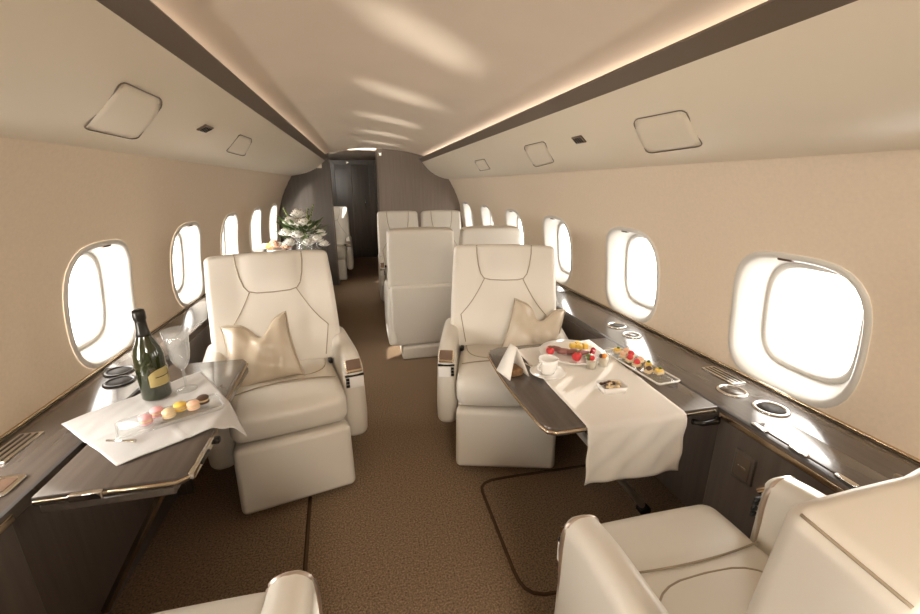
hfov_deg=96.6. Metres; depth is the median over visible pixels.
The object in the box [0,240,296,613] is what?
console
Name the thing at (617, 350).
canape
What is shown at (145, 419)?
macaron
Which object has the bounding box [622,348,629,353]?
canape
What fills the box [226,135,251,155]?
access panel
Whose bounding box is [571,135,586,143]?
air vent
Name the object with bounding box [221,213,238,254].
window
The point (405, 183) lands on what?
wall
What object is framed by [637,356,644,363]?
canape
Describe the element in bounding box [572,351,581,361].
strawberry
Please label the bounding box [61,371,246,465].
cloth
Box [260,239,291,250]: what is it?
bowl
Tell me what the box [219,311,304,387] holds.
pillow
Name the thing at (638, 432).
table runner
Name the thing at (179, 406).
macaron
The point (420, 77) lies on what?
ceiling
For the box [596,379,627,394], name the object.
dish
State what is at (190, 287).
window
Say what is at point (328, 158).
trim
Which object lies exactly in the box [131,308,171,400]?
champagne bottle
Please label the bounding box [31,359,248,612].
table
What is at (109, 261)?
window
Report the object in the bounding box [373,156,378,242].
wall
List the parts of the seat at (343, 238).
backrest, armrest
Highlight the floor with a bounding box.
[109,257,686,613]
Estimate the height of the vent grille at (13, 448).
0.006 m
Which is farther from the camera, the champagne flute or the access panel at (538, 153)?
the access panel at (538, 153)
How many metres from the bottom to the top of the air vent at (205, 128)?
0.023 m
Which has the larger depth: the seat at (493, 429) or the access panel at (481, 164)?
the access panel at (481, 164)
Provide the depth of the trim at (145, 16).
1.05 m
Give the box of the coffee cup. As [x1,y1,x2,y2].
[537,354,557,374]
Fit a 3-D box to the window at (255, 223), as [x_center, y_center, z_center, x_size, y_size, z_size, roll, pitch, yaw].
[-2.122,-0.759,4.191,0.177,0.504,0.470,-4,17,-13]
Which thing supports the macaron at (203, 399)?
on the serving plate
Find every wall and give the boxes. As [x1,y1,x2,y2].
[0,136,290,441]
[279,149,462,284]
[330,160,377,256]
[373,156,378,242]
[449,149,919,464]
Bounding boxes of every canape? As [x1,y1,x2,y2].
[612,346,621,353]
[619,351,625,358]
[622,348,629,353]
[625,354,633,362]
[631,359,641,367]
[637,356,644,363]
[644,360,651,367]
[644,366,653,373]
[653,366,663,374]
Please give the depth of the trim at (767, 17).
1.04 m
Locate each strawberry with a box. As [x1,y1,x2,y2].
[546,346,553,354]
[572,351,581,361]
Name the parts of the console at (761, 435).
cup lid, knee panel, panel, cup lid, socket plate, ledge lid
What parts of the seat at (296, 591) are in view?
armrest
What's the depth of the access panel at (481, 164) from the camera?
3.38 m
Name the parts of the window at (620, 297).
frame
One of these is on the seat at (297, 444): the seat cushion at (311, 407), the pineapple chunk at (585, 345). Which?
the seat cushion at (311, 407)
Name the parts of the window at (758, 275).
frame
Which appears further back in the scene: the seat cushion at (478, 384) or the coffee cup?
the seat cushion at (478, 384)
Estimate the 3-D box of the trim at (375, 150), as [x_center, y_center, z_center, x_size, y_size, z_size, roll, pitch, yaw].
[-1.118,-1.219,5.709,0.016,1.800,0.067,-4,17,-13]
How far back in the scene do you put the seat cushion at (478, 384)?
1.98 m
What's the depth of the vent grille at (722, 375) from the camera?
1.59 m
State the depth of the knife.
1.16 m
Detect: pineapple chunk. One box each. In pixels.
[569,343,575,348]
[575,343,582,349]
[582,343,588,348]
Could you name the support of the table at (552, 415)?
on the floor
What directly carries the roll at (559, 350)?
on the fruit plate at (563, 343)
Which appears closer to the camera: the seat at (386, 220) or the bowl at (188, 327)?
the bowl at (188, 327)
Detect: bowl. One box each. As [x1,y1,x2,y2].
[160,327,189,369]
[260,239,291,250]
[266,248,285,250]
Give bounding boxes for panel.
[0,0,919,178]
[84,82,162,138]
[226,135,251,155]
[475,159,489,170]
[524,142,553,166]
[633,110,701,152]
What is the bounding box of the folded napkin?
[497,344,528,379]
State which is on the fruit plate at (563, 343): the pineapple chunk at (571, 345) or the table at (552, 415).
the pineapple chunk at (571, 345)
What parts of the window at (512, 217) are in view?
frame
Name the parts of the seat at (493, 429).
control panel, armrest, backrest, armrest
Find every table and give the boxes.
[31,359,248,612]
[488,338,720,513]
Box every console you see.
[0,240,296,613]
[556,281,919,538]
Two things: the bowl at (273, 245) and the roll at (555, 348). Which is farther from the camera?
the bowl at (273, 245)
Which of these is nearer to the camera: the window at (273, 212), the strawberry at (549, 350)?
the strawberry at (549, 350)
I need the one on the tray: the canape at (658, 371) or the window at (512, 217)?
the canape at (658, 371)
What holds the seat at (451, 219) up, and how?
on the floor
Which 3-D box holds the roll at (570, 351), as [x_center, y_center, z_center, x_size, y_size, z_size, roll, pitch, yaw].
[0.481,0.189,1.734,0.064,0.025,0.028,-2,17,-7]
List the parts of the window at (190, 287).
frame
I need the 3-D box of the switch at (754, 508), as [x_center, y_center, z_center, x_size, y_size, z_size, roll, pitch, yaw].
[0.793,0.542,1.105,0.014,0.013,0.008,-4,17,-13]
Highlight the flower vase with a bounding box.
[274,204,329,249]
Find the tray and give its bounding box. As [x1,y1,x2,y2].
[604,348,679,384]
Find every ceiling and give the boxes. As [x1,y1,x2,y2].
[151,0,767,155]
[328,148,375,159]
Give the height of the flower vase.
0.445 m
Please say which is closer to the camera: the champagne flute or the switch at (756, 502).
the switch at (756, 502)
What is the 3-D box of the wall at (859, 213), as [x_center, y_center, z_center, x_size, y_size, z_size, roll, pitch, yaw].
[0.783,-0.076,2.483,0.221,1.490,7.560,-4,17,-13]
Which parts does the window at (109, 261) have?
frame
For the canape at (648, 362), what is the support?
on the tray
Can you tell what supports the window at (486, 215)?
in the wall at (859, 213)
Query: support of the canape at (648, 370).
on the tray
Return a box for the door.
[334,164,373,257]
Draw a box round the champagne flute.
[160,327,196,392]
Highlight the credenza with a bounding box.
[252,243,325,251]
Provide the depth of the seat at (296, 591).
0.78 m
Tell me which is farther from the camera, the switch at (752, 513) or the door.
the door
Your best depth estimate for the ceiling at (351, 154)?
6.17 m
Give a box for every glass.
[586,355,596,368]
[598,353,608,366]
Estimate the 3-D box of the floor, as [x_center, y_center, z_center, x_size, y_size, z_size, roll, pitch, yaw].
[-0.608,0.364,3.603,2.600,0.048,10.400,-4,17,-13]
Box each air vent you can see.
[196,124,213,132]
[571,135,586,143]
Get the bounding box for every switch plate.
[349,375,363,387]
[438,366,450,376]
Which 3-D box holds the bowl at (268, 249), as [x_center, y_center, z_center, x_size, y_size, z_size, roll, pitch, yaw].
[-1.675,-0.505,3.748,0.170,0.050,0.170,-4,17,-13]
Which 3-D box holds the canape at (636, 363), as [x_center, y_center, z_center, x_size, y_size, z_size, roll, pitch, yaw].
[0.706,0.221,1.636,0.032,0.033,0.026,-6,18,-19]
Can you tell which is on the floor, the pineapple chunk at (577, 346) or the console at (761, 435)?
the console at (761, 435)
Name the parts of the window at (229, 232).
frame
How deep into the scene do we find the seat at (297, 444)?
1.91 m
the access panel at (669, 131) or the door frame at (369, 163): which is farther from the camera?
the door frame at (369, 163)
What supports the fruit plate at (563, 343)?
on the table runner
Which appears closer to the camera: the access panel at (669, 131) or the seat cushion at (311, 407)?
the access panel at (669, 131)
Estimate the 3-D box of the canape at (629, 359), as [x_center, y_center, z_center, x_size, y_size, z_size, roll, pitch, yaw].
[0.696,0.208,1.678,0.032,0.033,0.026,-6,18,-21]
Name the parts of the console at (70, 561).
control plate, knee panel, panel, panel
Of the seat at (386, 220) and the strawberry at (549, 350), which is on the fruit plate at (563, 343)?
the strawberry at (549, 350)
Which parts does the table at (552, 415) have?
release handle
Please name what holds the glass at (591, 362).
on the table runner
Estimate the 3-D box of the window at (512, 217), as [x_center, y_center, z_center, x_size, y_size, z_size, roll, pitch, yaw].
[0.559,-0.677,3.916,0.177,0.504,0.470,-4,17,-13]
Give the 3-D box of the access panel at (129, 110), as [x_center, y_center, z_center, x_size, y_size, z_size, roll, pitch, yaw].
[-0.913,-0.528,1.129,0.192,0.090,0.420,-4,17,-13]
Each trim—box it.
[96,0,327,159]
[328,158,339,284]
[375,150,379,211]
[419,0,857,161]
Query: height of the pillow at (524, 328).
0.336 m
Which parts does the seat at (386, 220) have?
armrest, backrest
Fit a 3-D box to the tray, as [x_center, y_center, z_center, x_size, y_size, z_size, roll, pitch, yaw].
[0.720,0.235,1.655,0.107,0.014,0.339,-5,17,-16]
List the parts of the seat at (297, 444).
armrest, backrest, armrest, control panel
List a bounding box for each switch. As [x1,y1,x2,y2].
[749,511,756,516]
[751,506,757,510]
[752,500,758,505]
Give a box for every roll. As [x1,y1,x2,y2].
[552,346,560,351]
[557,348,568,353]
[567,349,578,354]
[578,349,588,354]
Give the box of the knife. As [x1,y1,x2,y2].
[106,439,136,442]
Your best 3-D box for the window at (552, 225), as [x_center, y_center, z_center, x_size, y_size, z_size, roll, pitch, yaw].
[0.762,-0.429,3.085,0.177,0.504,0.470,-4,17,-13]
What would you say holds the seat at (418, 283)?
on the floor
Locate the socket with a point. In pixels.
(742, 462)
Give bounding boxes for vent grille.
[0,431,44,463]
[702,366,745,384]
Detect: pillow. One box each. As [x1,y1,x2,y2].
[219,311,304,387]
[501,298,565,346]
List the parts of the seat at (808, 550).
armrest, control panel, armrest, backrest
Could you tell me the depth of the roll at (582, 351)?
1.72 m
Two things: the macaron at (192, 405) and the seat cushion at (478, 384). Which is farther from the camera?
the seat cushion at (478, 384)
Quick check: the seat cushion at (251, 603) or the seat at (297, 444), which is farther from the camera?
the seat at (297, 444)
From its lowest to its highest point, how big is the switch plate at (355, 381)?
0.054 m
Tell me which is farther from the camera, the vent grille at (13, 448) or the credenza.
the credenza
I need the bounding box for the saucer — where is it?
[530,364,565,378]
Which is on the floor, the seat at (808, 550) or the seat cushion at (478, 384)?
the seat at (808, 550)
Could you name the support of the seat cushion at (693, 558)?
on the seat at (808, 550)
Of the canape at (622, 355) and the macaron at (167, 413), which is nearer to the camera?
the macaron at (167, 413)
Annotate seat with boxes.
[151,570,322,613]
[203,250,367,513]
[334,207,353,279]
[377,211,417,300]
[384,227,453,358]
[421,210,460,247]
[437,244,567,467]
[459,225,520,244]
[554,468,919,613]
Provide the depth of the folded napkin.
1.57 m
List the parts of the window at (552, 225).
frame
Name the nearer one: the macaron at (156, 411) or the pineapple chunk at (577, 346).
the macaron at (156, 411)
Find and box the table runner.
[518,340,686,484]
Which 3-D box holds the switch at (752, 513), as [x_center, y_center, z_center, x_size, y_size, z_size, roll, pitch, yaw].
[0.793,0.559,1.110,0.014,0.013,0.008,-4,17,-13]
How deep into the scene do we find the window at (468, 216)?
5.73 m
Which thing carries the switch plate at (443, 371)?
attached to the seat at (493, 429)
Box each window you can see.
[63,239,135,368]
[170,222,203,306]
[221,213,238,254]
[250,207,261,250]
[269,203,277,240]
[463,202,473,226]
[480,205,493,225]
[505,209,524,243]
[543,215,572,284]
[605,227,659,322]
[728,251,871,408]
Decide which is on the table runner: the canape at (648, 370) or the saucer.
the saucer
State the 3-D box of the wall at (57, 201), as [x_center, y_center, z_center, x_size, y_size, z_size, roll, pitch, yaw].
[-1.422,0.052,1.983,0.250,1.530,7.560,-4,17,-13]
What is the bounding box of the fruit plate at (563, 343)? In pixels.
[539,339,604,364]
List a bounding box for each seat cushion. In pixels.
[151,592,265,613]
[229,358,346,442]
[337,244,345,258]
[456,344,520,406]
[601,505,768,613]
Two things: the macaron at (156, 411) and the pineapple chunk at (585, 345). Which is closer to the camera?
the macaron at (156, 411)
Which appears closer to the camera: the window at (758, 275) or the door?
the window at (758, 275)
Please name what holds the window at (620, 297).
in the wall at (859, 213)
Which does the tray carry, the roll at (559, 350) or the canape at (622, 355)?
the canape at (622, 355)
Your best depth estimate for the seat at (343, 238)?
6.22 m
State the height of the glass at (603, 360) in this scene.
0.059 m
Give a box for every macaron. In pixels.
[138,414,152,425]
[149,406,162,417]
[161,407,175,418]
[173,401,186,411]
[186,399,199,410]
[196,394,209,404]
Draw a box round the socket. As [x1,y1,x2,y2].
[733,453,751,481]
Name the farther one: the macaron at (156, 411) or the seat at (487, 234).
the seat at (487, 234)
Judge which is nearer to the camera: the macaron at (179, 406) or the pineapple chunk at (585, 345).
the macaron at (179, 406)
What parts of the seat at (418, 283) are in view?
armrest, backrest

